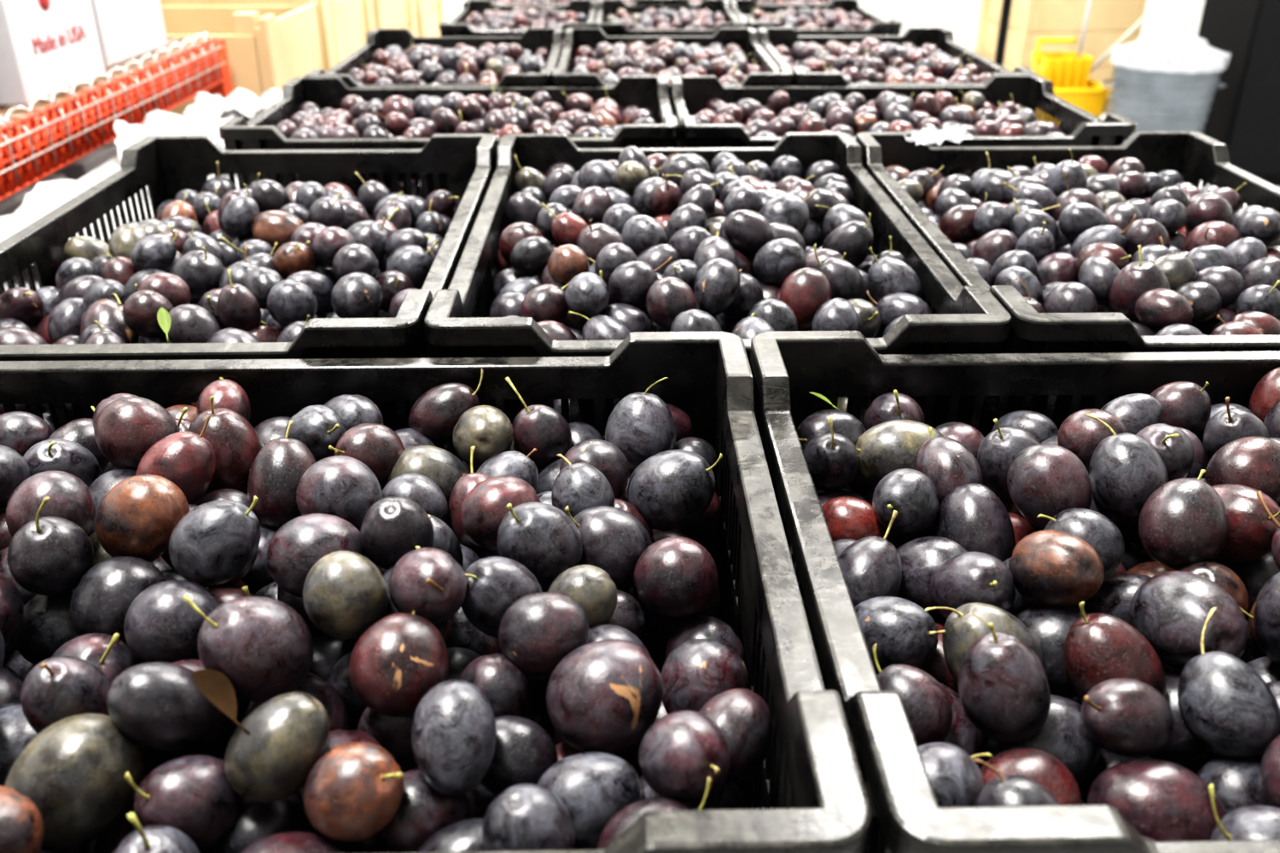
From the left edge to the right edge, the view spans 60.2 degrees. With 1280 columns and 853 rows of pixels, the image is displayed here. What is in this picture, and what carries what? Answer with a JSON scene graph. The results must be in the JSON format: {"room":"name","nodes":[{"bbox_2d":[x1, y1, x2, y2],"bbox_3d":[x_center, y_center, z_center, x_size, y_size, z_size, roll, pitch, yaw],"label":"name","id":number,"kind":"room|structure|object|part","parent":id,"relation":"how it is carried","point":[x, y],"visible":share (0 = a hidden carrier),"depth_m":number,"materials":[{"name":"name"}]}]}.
{"room":"produce warehouse","nodes":[
{"label":"produce warehouse","id":0,"kind":"room"},
{"bbox_2d":[443,0,1204,65],"bbox_3d":[1.149,-4.847,8.839,8.100,3.800,0.100,-1,27,-1],"label":"wall","id":1,"kind":"structure","parent":0,"point":[1175,22],"depth_m":9.50,"materials":[{"name":"paint"}]},
{"bbox_2d":[1099,111,1279,207],"bbox_3d":[1.280,-0.158,3.869,8.100,0.100,13.000,-1,27,-1],"label":"floor","id":2,"kind":"structure","parent":0,"point":[1103,115],"depth_m":7.69,"materials":[{"name":"concrete"}]},
{"bbox_2d":[0,32,232,202],"bbox_3d":[-1.562,0.035,2.077,0.910,1.166,2.830,-1,27,-1],"label":"crate","id":3,"kind":"object","parent":2,"relation":"on","point":[35,145],"visible":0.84,"depth_m":2.33,"materials":[{"name":"orange paint"}]},
{"bbox_2d":[0,0,105,105],"bbox_3d":[-1.348,-0.892,2.208,0.332,0.424,0.382,-1,27,-1],"label":"carton","id":4,"kind":"object","parent":3,"relation":"on","point":[47,47],"visible":1,"depth_m":2.20,"materials":[{"name":"white"}]},
{"bbox_2d":[91,0,168,67],"bbox_3d":[-1.387,-1.090,2.623,0.332,0.404,0.372,0,27,1],"label":"carton","id":5,"kind":"object","parent":3,"relation":"on","point":[127,30],"visible":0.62,"depth_m":2.65,"materials":[{"name":"cardboard"}]},
{"bbox_2d":[3,109,252,290],"bbox_3d":[-0.882,-0.016,2.324,0.380,1.036,1.500,-1,27,-2],"label":"cartons","id":6,"kind":"object","parent":2,"relation":"on","point":[115,162],"visible":0.02,"depth_m":2.08},
{"bbox_2d":[0,167,221,242],"bbox_3d":[-0.854,-0.336,1.738,0.291,0.027,0.516,-3,27,-6],"label":"wrapping","id":7,"kind":"object","parent":6,"relation":"on","point":[45,197],"visible":0.2,"depth_m":1.79,"materials":[{"name":"plastic"}]},
{"bbox_2d":[113,109,237,160],"bbox_3d":[-0.915,-0.582,2.207,0.248,0.037,0.466,-11,29,-21],"label":"wrapping","id":8,"kind":"object","parent":6,"relation":"on","point":[156,122],"visible":0.47,"depth_m":2.29,"materials":[{"name":"plastic"}]},
{"bbox_2d":[182,87,282,117],"bbox_3d":[-0.912,-0.738,2.519,0.228,0.035,0.258,-6,27,-11],"label":"wrapping","id":9,"kind":"object","parent":6,"relation":"on","point":[244,101],"visible":0.75,"depth_m":2.52,"materials":[{"name":"plastic"}]},
{"bbox_2d":[0,0,337,120],"bbox_3d":[-1.575,-0.821,3.762,0.992,1.180,0.780,-1,27,-1],"label":"cardboard boxes","id":10,"kind":"object","parent":2,"relation":"on","point":[268,47],"visible":0.06,"depth_m":3.45,"materials":[{"name":"cardboard"}]},
{"bbox_2d":[159,0,374,63],"bbox_3d":[-1.612,-1.186,4.519,0.992,1.150,0.780,-1,27,-2],"label":"wooden bin","id":11,"kind":"object","parent":2,"relation":"on","point":[352,20],"visible":0.02,"depth_m":4.47,"materials":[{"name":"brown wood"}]},
{"bbox_2d":[372,0,418,50],"bbox_3d":[-1.609,-1.591,5.278,0.992,1.190,0.800,0,27,0],"label":"wooden bin","id":12,"kind":"object","parent":2,"relation":"on","point":[387,14],"visible":0.04,"depth_m":5.13,"materials":[{"name":"brown wood"}]},
{"bbox_2d":[414,0,445,36],"bbox_3d":[-1.607,-1.982,6.077,0.992,1.170,0.800,-1,27,-1],"label":"wooden bin","id":13,"kind":"object","parent":2,"relation":"on","point":[429,13],"visible":0.03,"depth_m":5.94,"materials":[{"name":"brown wood"}]},
{"bbox_2d":[860,0,890,22],"bbox_3d":[1.666,-3.132,8.764,0.512,0.804,0.462,-1,27,-1],"label":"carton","id":14,"kind":"object","parent":2,"relation":"on","point":[881,8],"visible":0.02,"depth_m":8.47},
{"bbox_2d":[994,0,1012,66],"bbox_3d":[1.758,-2.224,5.191,0.280,2.400,0.280,-1,27,-1],"label":"post","id":15,"kind":"object","parent":2,"relation":"on","point":[1006,7],"visible":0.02,"depth_m":5.33,"materials":[{"name":"metal"}]},
{"bbox_2d":[974,0,1146,113],"bbox_3d":[2.983,-2.861,7.921,0.842,1.080,0.800,-3,27,-6],"label":"cardboard box","id":16,"kind":"object","parent":2,"relation":"on","point":[1109,20],"visible":0.36,"depth_m":7.58,"materials":[{"name":"cardboard"}]},
{"bbox_2d":[1031,0,1166,126],"bbox_3d":[2.652,-2.214,6.224,0.814,1.450,0.520,-1,27,-1],"label":"bucket","id":17,"kind":"object","parent":2,"relation":"on","point":[1068,72],"visible":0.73,"depth_m":6.27,"materials":[{"name":"yellow plastic"}]},
{"bbox_2d":[1035,77,1111,126],"bbox_3d":[2.429,-1.805,6.425,0.370,0.400,0.520,-1,27,-1],"label":"tub","id":18,"kind":"object","parent":17,"relation":"attached to","point":[1089,95],"depth_m":6.17,"materials":[{"name":"yellow plastic"}]},
{"bbox_3d":[2.504,-2.373,6.152,0.059,1.101,0.024,-17,32,-31],"label":"broom handle","id":19,"kind":"part","parent":17,"relation":"part of","materials":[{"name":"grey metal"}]},
{"bbox_3d":[2.752,-2.206,6.342,0.609,0.647,0.026,-2,27,-4],"label":"mop handle","id":20,"kind":"part","parent":17,"relation":"part of","materials":[{"name":"metal"}]},
{"bbox_2d":[1101,44,1227,133],"bbox_3d":[2.733,-1.656,5.839,0.587,0.801,0.561,13,30,25],"label":"trash can","id":21,"kind":"object","parent":2,"relation":"on","point":[1155,87],"visible":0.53,"depth_m":5.62,"materials":[{"name":"plastic"}]},
{"bbox_2d":[1195,0,1279,186],"bbox_3d":[3.626,-2.357,5.786,1.000,2.100,0.592,-1,27,-1],"label":"tall cabinet","id":22,"kind":"object","parent":2,"relation":"on","point":[1243,115],"visible":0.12,"depth_m":5.84,"materials":[{"name":"paint"}]},
{"bbox_3d":[-1.544,0.192,2.526,0.562,0.484,0.512,-1,27,-1],"label":"carton","id":23,"kind":"object","parent":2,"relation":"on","visible":0},
{"bbox_2d":[0,174,66,216],"bbox_3d":[-1.544,-0.234,2.312,0.562,0.464,0.512,-1,27,-1],"label":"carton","id":24,"kind":"object","parent":23,"relation":"on","point":[8,206],"visible":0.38,"depth_m":2.26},
{"bbox_3d":[-1.556,-0.079,3.062,0.562,0.484,0.512,-1,27,-1],"label":"carton","id":25,"kind":"object","parent":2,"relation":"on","visible":0},
{"bbox_2d":[0,120,118,180],"bbox_3d":[-1.556,-0.504,2.848,0.562,0.464,0.512,-1,27,-1],"label":"carton","id":26,"kind":"object","parent":25,"relation":"on","point":[81,167],"visible":0.16,"depth_m":2.57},
{"bbox_3d":[0.060,0.974,1.355,1.200,0.140,1.000,-1,27,-1],"label":"wooden pallet","id":27,"kind":"object","parent":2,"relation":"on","visible":0},
{"bbox_3d":[-0.228,0.969,0.995,0.596,0.191,0.426,-1,27,-1],"label":"plastic crate","id":28,"kind":"object","parent":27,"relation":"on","visible":0},
{"bbox_3d":[-0.228,0.800,0.910,0.596,0.191,0.426,-1,27,-1],"label":"plastic crate","id":29,"kind":"object","parent":28,"relation":"on","visible":0},
{"bbox_3d":[-0.228,0.630,0.824,0.596,0.191,0.426,-1,27,-1],"label":"plastic crate","id":30,"kind":"object","parent":29,"relation":"on","visible":0},
{"bbox_3d":[-0.228,0.460,0.739,0.596,0.191,0.426,-1,27,-1],"label":"plastic crate","id":31,"kind":"object","parent":30,"relation":"on","visible":0},
{"bbox_3d":[-0.228,0.291,0.653,0.596,0.191,0.426,-1,27,-1],"label":"plastic crate","id":32,"kind":"object","parent":31,"relation":"on","visible":0},
{"bbox_2d":[0,368,772,852],"bbox_3d":[-0.228,0.117,0.563,0.556,0.188,0.387,-1,27,-1],"label":"plum heap","id":33,"kind":"object","parent":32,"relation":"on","point":[519,643],"visible":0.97,"depth_m":0.48,"materials":[{"name":"food"}]},
{"bbox_2d":[191,669,250,735],"bbox_3d":[-0.156,0.104,0.414,0.031,0.014,0.016,21,9,16],"label":"leaf","id":34,"kind":"object","parent":33,"relation":"on","point":[213,684],"depth_m":0.42,"materials":[{"name":"plant"}]},
{"bbox_2d":[0,331,872,852],"bbox_3d":[-0.228,0.121,0.568,0.596,0.191,0.426,-1,27,-1],"label":"plastic crate","id":35,"kind":"object","parent":32,"relation":"on","point":[808,794],"visible":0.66,"depth_m":0.66,"materials":[{"name":"plastic"}]},
{"bbox_3d":[0.373,0.964,1.006,0.596,0.191,0.426,-1,27,-1],"label":"plastic crate","id":36,"kind":"object","parent":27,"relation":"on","visible":0},
{"bbox_3d":[0.373,0.794,0.921,0.596,0.191,0.426,-1,27,-1],"label":"plastic crate","id":37,"kind":"object","parent":36,"relation":"on","visible":0},
{"bbox_3d":[0.373,0.624,0.835,0.596,0.191,0.426,-1,27,-1],"label":"plastic crate","id":38,"kind":"object","parent":37,"relation":"on","visible":0},
{"bbox_3d":[0.373,0.455,0.749,0.596,0.191,0.426,-1,27,-1],"label":"plastic crate","id":39,"kind":"object","parent":38,"relation":"on","visible":0},
{"bbox_3d":[0.373,0.285,0.664,0.596,0.191,0.426,-1,27,-1],"label":"plastic crate","id":40,"kind":"object","parent":39,"relation":"on","visible":0},
{"bbox_2d":[750,331,1279,852],"bbox_3d":[0.373,0.116,0.579,0.596,0.191,0.426,-1,27,-1],"label":"plastic crate","id":41,"kind":"object","parent":40,"relation":"on","point":[788,366],"visible":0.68,"depth_m":0.57,"materials":[{"name":"plastic"}]},
{"bbox_2d":[797,367,1279,852],"bbox_3d":[0.369,0.114,0.578,0.550,0.179,0.391,-1,27,-1],"label":"plum heap","id":42,"kind":"object","parent":40,"relation":"on","point":[1086,612],"visible":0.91,"depth_m":0.52,"materials":[{"name":"food"}]},
{"bbox_2d":[809,392,840,410],"bbox_3d":[0.117,-0.016,0.703,0.023,0.007,0.007,18,20,21],"label":"leaf","id":43,"kind":"object","parent":42,"relation":"on","point":[819,396],"depth_m":0.70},
{"bbox_3d":[-0.353,0.735,1.459,0.396,0.191,0.596,-1,27,-1],"label":"plastic crate","id":44,"kind":"object","parent":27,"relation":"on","visible":0},
{"bbox_3d":[-0.353,0.566,1.374,0.396,0.191,0.596,-1,27,-1],"label":"plastic crate","id":45,"kind":"object","parent":44,"relation":"on","visible":0},
{"bbox_3d":[-0.353,0.396,1.288,0.396,0.191,0.596,-1,27,-1],"label":"plastic crate","id":46,"kind":"object","parent":45,"relation":"on","visible":0},
{"bbox_3d":[-0.353,0.226,1.203,0.396,0.191,0.596,-1,27,-1],"label":"plastic crate","id":47,"kind":"object","parent":46,"relation":"on","visible":0},
{"bbox_3d":[-0.353,0.057,1.117,0.396,0.191,0.596,-1,27,-1],"label":"plastic crate","id":48,"kind":"object","parent":47,"relation":"on","visible":0},
{"bbox_2d":[0,161,461,432],"bbox_3d":[-0.353,-0.106,1.032,0.361,0.162,0.553,-1,27,-1],"label":"plum heap","id":49,"kind":"object","parent":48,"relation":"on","point":[258,262],"visible":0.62,"depth_m":0.95,"materials":[{"name":"food"}]},
{"bbox_2d":[157,307,170,343],"bbox_3d":[-0.342,-0.073,0.795,0.009,0.008,0.027,-9,62,-29],"label":"leaf","id":50,"kind":"object","parent":49,"relation":"on","point":[163,317],"depth_m":0.80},
{"bbox_2d":[0,133,497,491],"bbox_3d":[-0.353,-0.113,1.032,0.396,0.191,0.596,-1,27,-1],"label":"plastic crate","id":51,"kind":"object","parent":48,"relation":"on","point":[169,165],"visible":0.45,"depth_m":1.06,"materials":[{"name":"plastic"}]},
{"bbox_3d":[0.047,0.732,1.466,0.396,0.191,0.596,-1,27,-1],"label":"plastic crate","id":52,"kind":"object","parent":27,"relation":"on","visible":0},
{"bbox_3d":[0.047,0.562,1.381,0.396,0.191,0.596,-1,27,-1],"label":"plastic crate","id":53,"kind":"object","parent":52,"relation":"on","visible":0},
{"bbox_3d":[0.047,0.392,1.295,0.396,0.191,0.596,-1,27,-1],"label":"plastic crate","id":54,"kind":"object","parent":53,"relation":"on","visible":0},
{"bbox_3d":[0.047,0.223,1.210,0.396,0.191,0.596,-1,27,-1],"label":"plastic crate","id":55,"kind":"object","parent":54,"relation":"on","visible":0},
{"bbox_3d":[0.047,0.053,1.124,0.396,0.191,0.596,-1,27,-1],"label":"plastic crate","id":56,"kind":"object","parent":55,"relation":"on","visible":0},
{"bbox_2d":[489,145,931,453],"bbox_3d":[0.047,-0.130,1.032,0.362,0.206,0.562,-1,27,-1],"label":"heap","id":57,"kind":"object","parent":56,"relation":"on","point":[603,250],"visible":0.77,"depth_m":0.91,"materials":[{"name":"food"}]},
{"bbox_2d":[424,132,1012,461],"bbox_3d":[0.047,-0.117,1.039,0.396,0.191,0.596,-1,27,-1],"label":"plastic crate","id":58,"kind":"object","parent":56,"relation":"on","point":[458,322],"visible":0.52,"depth_m":0.86,"materials":[{"name":"plastic"}]},
{"bbox_3d":[0.448,0.728,1.474,0.396,0.191,0.596,-1,27,-1],"label":"plastic crate","id":59,"kind":"object","parent":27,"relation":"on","visible":0},
{"bbox_3d":[0.448,0.558,1.388,0.396,0.191,0.596,-1,27,-1],"label":"plastic crate","id":60,"kind":"object","parent":59,"relation":"on","visible":0},
{"bbox_3d":[0.448,0.389,1.303,0.396,0.191,0.596,-1,27,-1],"label":"plastic crate","id":61,"kind":"object","parent":60,"relation":"on","visible":0},
{"bbox_3d":[0.448,0.219,1.217,0.396,0.191,0.596,-1,27,-1],"label":"plastic crate","id":62,"kind":"object","parent":61,"relation":"on","visible":0},
{"bbox_3d":[0.448,0.049,1.132,0.396,0.191,0.596,-1,27,-1],"label":"plastic crate","id":63,"kind":"object","parent":62,"relation":"on","visible":0},
{"bbox_2d":[855,130,1279,436],"bbox_3d":[0.448,-0.120,1.046,0.396,0.191,0.596,0,27,-1],"label":"plastic crate","id":64,"kind":"object","parent":63,"relation":"on","point":[1196,157],"visible":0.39,"depth_m":1.09,"materials":[{"name":"plastic"}]},
{"bbox_2d":[885,148,1279,434],"bbox_3d":[0.448,-0.134,1.039,0.362,0.208,0.561,0,27,-1],"label":"heap","id":65,"kind":"object","parent":63,"relation":"on","point":[1172,256],"visible":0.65,"depth_m":0.95,"materials":[{"name":"food"}]},
{"bbox_3d":[0.046,0.456,2.415,1.200,0.112,1.000,-1,27,-1],"label":"wooden pallet","id":66,"kind":"object","parent":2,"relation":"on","visible":0},
{"bbox_3d":[-0.251,0.460,2.069,0.596,0.191,0.396,-1,27,-1],"label":"plastic crate","id":67,"kind":"object","parent":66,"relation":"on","visible":0},
{"bbox_3d":[-0.251,0.290,1.983,0.596,0.191,0.396,-1,27,-1],"label":"plastic crate","id":68,"kind":"object","parent":67,"relation":"on","visible":0},
{"bbox_3d":[-0.251,0.120,1.898,0.596,0.191,0.396,-1,27,-1],"label":"plastic crate","id":69,"kind":"object","parent":68,"relation":"on","visible":0},
{"bbox_3d":[-0.251,-0.049,1.812,0.596,0.191,0.396,-1,27,-1],"label":"plastic crate","id":70,"kind":"object","parent":69,"relation":"on","visible":0},
{"bbox_3d":[-0.251,-0.219,1.726,0.596,0.191,0.396,-1,27,-1],"label":"plastic crate","id":71,"kind":"object","parent":70,"relation":"on","visible":0},
{"bbox_2d":[218,75,679,197],"bbox_3d":[-0.251,-0.389,1.641,0.596,0.191,0.396,-1,27,-1],"label":"plastic crate","id":72,"kind":"object","parent":71,"relation":"on","point":[260,132],"visible":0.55,"depth_m":1.59,"materials":[{"name":"plastic"}]},
{"bbox_2d":[275,84,657,194],"bbox_3d":[-0.251,-0.396,1.637,0.561,0.192,0.361,-1,27,-1],"label":"heap","id":73,"kind":"object","parent":71,"relation":"on","point":[498,115],"visible":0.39,"depth_m":1.58,"materials":[{"name":"food"}]},
{"bbox_3d":[0.351,0.454,2.079,0.596,0.191,0.396,-1,27,-1],"label":"plastic crate","id":74,"kind":"object","parent":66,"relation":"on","visible":0},
{"bbox_3d":[0.351,0.285,1.994,0.596,0.191,0.396,-1,27,-1],"label":"plastic crate","id":75,"kind":"object","parent":74,"relation":"on","visible":0},
{"bbox_3d":[0.351,0.115,1.908,0.596,0.191,0.396,-1,27,-1],"label":"plastic crate","id":76,"kind":"object","parent":75,"relation":"on","visible":0},
{"bbox_3d":[0.351,-0.055,1.823,0.596,0.191,0.396,-1,27,-1],"label":"plastic crate","id":77,"kind":"object","parent":76,"relation":"on","visible":0},
{"bbox_3d":[0.351,-0.224,1.737,0.596,0.191,0.396,-1,27,-1],"label":"plastic crate","id":78,"kind":"object","parent":77,"relation":"on","visible":0},
{"bbox_2d":[693,87,1065,178],"bbox_3d":[0.351,-0.399,1.649,0.561,0.187,0.362,-1,27,-1],"label":"heap","id":79,"kind":"object","parent":78,"relation":"on","point":[939,114],"visible":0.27,"depth_m":1.60,"materials":[{"name":"food"}]},
{"bbox_2d":[669,74,1137,201],"bbox_3d":[0.351,-0.394,1.652,0.596,0.191,0.396,-1,27,-1],"label":"plastic crate","id":80,"kind":"object","parent":78,"relation":"on","point":[690,95],"visible":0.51,"depth_m":1.70,"materials":[{"name":"plastic"}]},
{"bbox_3d":[-0.352,0.233,2.518,0.396,0.191,0.596,-1,27,-1],"label":"plastic crate","id":81,"kind":"object","parent":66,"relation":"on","visible":0},
{"bbox_3d":[-0.352,0.064,2.432,0.396,0.191,0.596,-1,27,-1],"label":"plastic crate","id":82,"kind":"object","parent":81,"relation":"on","visible":0},
{"bbox_3d":[-0.352,-0.106,2.347,0.396,0.191,0.596,-1,27,-1],"label":"plastic crate","id":83,"kind":"object","parent":82,"relation":"on","visible":0},
{"bbox_3d":[-0.352,-0.276,2.261,0.396,0.191,0.596,-1,27,-1],"label":"plastic crate","id":84,"kind":"object","parent":83,"relation":"on","visible":0},
{"bbox_3d":[-0.352,-0.445,2.176,0.396,0.191,0.596,-1,27,-1],"label":"plastic crate","id":85,"kind":"object","parent":84,"relation":"on","visible":0},
{"bbox_2d":[305,28,563,109],"bbox_3d":[-0.352,-0.615,2.090,0.396,0.191,0.596,-1,27,-1],"label":"plastic crate","id":86,"kind":"object","parent":85,"relation":"on","point":[379,38],"visible":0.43,"depth_m":2.24,"materials":[{"name":"plastic"}]},
{"bbox_2d":[347,40,550,84],"bbox_3d":[-0.352,-0.620,2.088,0.361,0.187,0.561,-1,27,-1],"label":"heap","id":87,"kind":"object","parent":85,"relation":"on","point":[421,64],"visible":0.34,"depth_m":2.02,"materials":[{"name":"food"}]},
{"bbox_3d":[0.048,0.230,2.525,0.396,0.191,0.596,-1,27,-1],"label":"plastic crate","id":88,"kind":"object","parent":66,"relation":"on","visible":0},
{"bbox_3d":[0.048,0.060,2.439,0.396,0.191,0.596,-1,27,-1],"label":"plastic crate","id":89,"kind":"object","parent":88,"relation":"on","visible":0},
{"bbox_3d":[0.048,-0.110,2.354,0.396,0.191,0.596,-1,27,-1],"label":"plastic crate","id":90,"kind":"object","parent":89,"relation":"on","visible":0},
{"bbox_3d":[0.048,-0.279,2.268,0.396,0.191,0.596,-1,27,-1],"label":"plastic crate","id":91,"kind":"object","parent":90,"relation":"on","visible":0},
{"bbox_3d":[0.048,-0.449,2.183,0.396,0.191,0.596,-1,27,-1],"label":"plastic crate","id":92,"kind":"object","parent":91,"relation":"on","visible":0},
{"bbox_2d":[570,38,762,115],"bbox_3d":[0.048,-0.626,2.093,0.361,0.192,0.561,-1,27,-1],"label":"heap","id":93,"kind":"object","parent":92,"relation":"on","point":[666,58],"visible":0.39,"depth_m":2.04,"materials":[{"name":"food"}]},
{"bbox_2d":[551,27,793,147],"bbox_3d":[0.048,-0.619,2.097,0.396,0.191,0.596,-1,27,-1],"label":"plastic crate","id":94,"kind":"object","parent":92,"relation":"on","point":[747,38],"visible":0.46,"depth_m":2.23,"materials":[{"name":"plastic"}]},
{"bbox_3d":[0.448,0.226,2.532,0.396,0.191,0.596,-1,27,-1],"label":"plastic crate","id":95,"kind":"object","parent":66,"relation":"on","visible":0},
{"bbox_3d":[0.448,0.056,2.447,0.396,0.191,0.596,-1,27,-1],"label":"plastic crate","id":96,"kind":"object","parent":95,"relation":"on","visible":0},
{"bbox_3d":[0.448,-0.113,2.361,0.396,0.191,0.596,-1,27,-1],"label":"plastic crate","id":97,"kind":"object","parent":96,"relation":"on","visible":0},
{"bbox_3d":[0.448,-0.283,2.276,0.396,0.191,0.596,-1,27,-1],"label":"plastic crate","id":98,"kind":"object","parent":97,"relation":"on","visible":0},
{"bbox_3d":[0.448,-0.453,2.190,0.396,0.191,0.596,-1,27,-1],"label":"plastic crate","id":99,"kind":"object","parent":98,"relation":"on","visible":0},
{"bbox_2d":[774,37,996,105],"bbox_3d":[0.448,-0.630,2.101,0.361,0.192,0.561,0,27,-1],"label":"heap","id":100,"kind":"object","parent":99,"relation":"on","point":[870,61],"visible":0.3,"depth_m":2.02,"materials":[{"name":"food"}]},
{"bbox_2d":[756,27,1036,107],"bbox_3d":[0.448,-0.622,2.104,0.396,0.191,0.596,0,27,-1],"label":"plastic crate","id":101,"kind":"object","parent":99,"relation":"on","point":[770,38],"visible":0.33,"depth_m":2.23,"materials":[{"name":"plastic"}]},
{"bbox_3d":[0.070,-0.251,3.806,1.200,0.122,1.000,-1,27,-1],"label":"wooden pallet","id":102,"kind":"object","parent":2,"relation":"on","visible":0},
{"bbox_3d":[0.070,-0.361,3.751,1.200,0.122,1.000,-1,27,-1],"label":"wooden pallet","id":103,"kind":"object","parent":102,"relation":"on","visible":0},
{"bbox_3d":[-0.326,-0.404,3.486,0.396,0.191,0.596,-1,27,-1],"label":"plastic crate","id":104,"kind":"object","parent":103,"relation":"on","visible":0},
{"bbox_3d":[-0.326,-0.573,3.400,0.396,0.191,0.596,-1,27,-1],"label":"plastic crate","id":105,"kind":"object","parent":104,"relation":"on","visible":0},
{"bbox_3d":[-0.326,-0.743,3.315,0.396,0.191,0.596,-1,27,-1],"label":"plastic crate","id":106,"kind":"object","parent":105,"relation":"on","visible":0},
{"bbox_3d":[-0.326,-0.913,3.229,0.396,0.191,0.596,-1,27,-1],"label":"plastic crate","id":107,"kind":"object","parent":106,"relation":"on","visible":0},
{"bbox_2d":[438,0,596,52],"bbox_3d":[-0.326,-1.082,3.143,0.396,0.191,0.596,-1,27,-1],"label":"plastic crate","id":108,"kind":"object","parent":107,"relation":"on","point":[456,26],"visible":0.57,"depth_m":3.14,"materials":[{"name":"plastic"}]},
{"bbox_2d":[464,3,588,54],"bbox_3d":[-0.326,-1.090,3.140,0.361,0.192,0.561,-1,27,-1],"label":"heap","id":109,"kind":"object","parent":107,"relation":"on","point":[517,19],"visible":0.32,"depth_m":3.08,"materials":[{"name":"food"}]},
{"bbox_3d":[0.075,-0.407,3.493,0.396,0.191,0.596,-1,27,-1],"label":"plastic crate","id":110,"kind":"object","parent":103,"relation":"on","visible":0},
{"bbox_3d":[0.075,-0.577,3.407,0.396,0.191,0.596,-1,27,-1],"label":"plastic crate","id":111,"kind":"object","parent":110,"relation":"on","visible":0},
{"bbox_3d":[0.075,-0.746,3.322,0.396,0.191,0.596,-1,27,-1],"label":"plastic crate","id":112,"kind":"object","parent":111,"relation":"on","visible":0},
{"bbox_3d":[0.075,-0.916,3.236,0.396,0.191,0.596,-1,27,-1],"label":"plastic crate","id":113,"kind":"object","parent":112,"relation":"on","visible":0},
{"bbox_2d":[604,7,726,29],"bbox_3d":[0.075,-1.091,3.148,0.361,0.187,0.561,-1,27,-1],"label":"heap","id":114,"kind":"object","parent":113,"relation":"on","point":[651,19],"visible":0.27,"depth_m":3.07,"materials":[{"name":"food"}]},
{"bbox_2d":[594,0,747,36],"bbox_3d":[0.075,-1.086,3.151,0.396,0.191,0.596,-1,27,-1],"label":"plastic crate","id":115,"kind":"object","parent":113,"relation":"on","point":[605,8],"visible":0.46,"depth_m":3.15,"materials":[{"name":"plastic"}]},
{"bbox_3d":[0.476,-0.411,3.500,0.396,0.191,0.596,-1,27,-1],"label":"plastic crate","id":116,"kind":"object","parent":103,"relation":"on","visible":0},
{"bbox_3d":[0.476,-0.580,3.414,0.396,0.191,0.596,-1,27,-1],"label":"plastic crate","id":117,"kind":"object","parent":116,"relation":"on","visible":0},
{"bbox_3d":[0.476,-0.750,3.329,0.396,0.191,0.596,-1,27,-1],"label":"plastic crate","id":118,"kind":"object","parent":117,"relation":"on","visible":0},
{"bbox_3d":[0.476,-0.920,3.243,0.396,0.191,0.596,-1,27,-1],"label":"plastic crate","id":119,"kind":"object","parent":118,"relation":"on","visible":0},
{"bbox_2d":[742,6,872,29],"bbox_3d":[0.476,-1.094,3.155,0.361,0.187,0.561,-1,27,-1],"label":"heap","id":120,"kind":"object","parent":119,"relation":"on","point":[805,18],"visible":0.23,"depth_m":3.09,"materials":[{"name":"food"}]},
{"bbox_2d":[729,0,901,51],"bbox_3d":[0.476,-1.089,3.158,0.396,0.191,0.596,-1,27,-1],"label":"plastic crate","id":121,"kind":"object","parent":119,"relation":"on","point":[880,26],"visible":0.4,"depth_m":3.10,"materials":[{"name":"plastic"}]},
{"bbox_3d":[-0.236,-0.632,3.938,0.596,0.191,0.396,-1,27,-1],"label":"plastic crate","id":122,"kind":"object","parent":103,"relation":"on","visible":0},
{"bbox_3d":[-0.236,-0.801,3.853,0.596,0.191,0.396,-1,27,-1],"label":"plastic crate","id":123,"kind":"object","parent":122,"relation":"on","visible":0},
{"bbox_3d":[-0.236,-0.971,3.767,0.596,0.191,0.396,-1,27,-1],"label":"plastic crate","id":124,"kind":"object","parent":123,"relation":"on","visible":0},
{"bbox_3d":[-0.236,-1.141,3.682,0.596,0.191,0.396,-1,27,-1],"label":"plastic crate","id":125,"kind":"object","parent":124,"relation":"on","visible":0},
{"bbox_2d":[491,0,636,19],"bbox_3d":[-0.236,-1.318,3.592,0.561,0.192,0.361,-1,27,-1],"label":"heap","id":126,"kind":"object","parent":125,"relation":"on","point":[496,2],"visible":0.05,"depth_m":3.49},
{"bbox_2d":[490,0,661,28],"bbox_3d":[-0.236,-1.310,3.596,0.596,0.191,0.396,-1,27,-1],"label":"plastic crate","id":127,"kind":"object","parent":125,"relation":"on","point":[637,2],"visible":0.12,"depth_m":3.39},
{"bbox_3d":[0.365,-0.637,3.949,0.596,0.191,0.396,-1,27,-1],"label":"plastic crate","id":128,"kind":"object","parent":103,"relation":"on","visible":0},
{"bbox_3d":[0.365,-0.807,3.863,0.596,0.191,0.396,-1,27,-1],"label":"plastic crate","id":129,"kind":"object","parent":128,"relation":"on","visible":0},
{"bbox_3d":[0.365,-0.976,3.778,0.596,0.191,0.396,-1,27,-1],"label":"plastic crate","id":130,"kind":"object","parent":129,"relation":"on","visible":0},
{"bbox_3d":[0.365,-1.146,3.692,0.596,0.191,0.396,-1,27,-1],"label":"plastic crate","id":131,"kind":"object","parent":130,"relation":"on","visible":0},
{"bbox_2d":[660,0,833,14],"bbox_3d":[0.365,-1.316,3.607,0.596,0.191,0.396,-1,27,-1],"label":"plastic crate","id":132,"kind":"object","parent":131,"relation":"on","point":[663,2],"visible":0.12,"depth_m":3.39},
{"bbox_2d":[687,0,831,4],"bbox_3d":[0.365,-1.323,3.603,0.561,0.192,0.361,-1,27,-1],"label":"heap","id":133,"kind":"object","parent":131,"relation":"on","point":[692,2],"visible":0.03,"depth_m":3.51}
]}

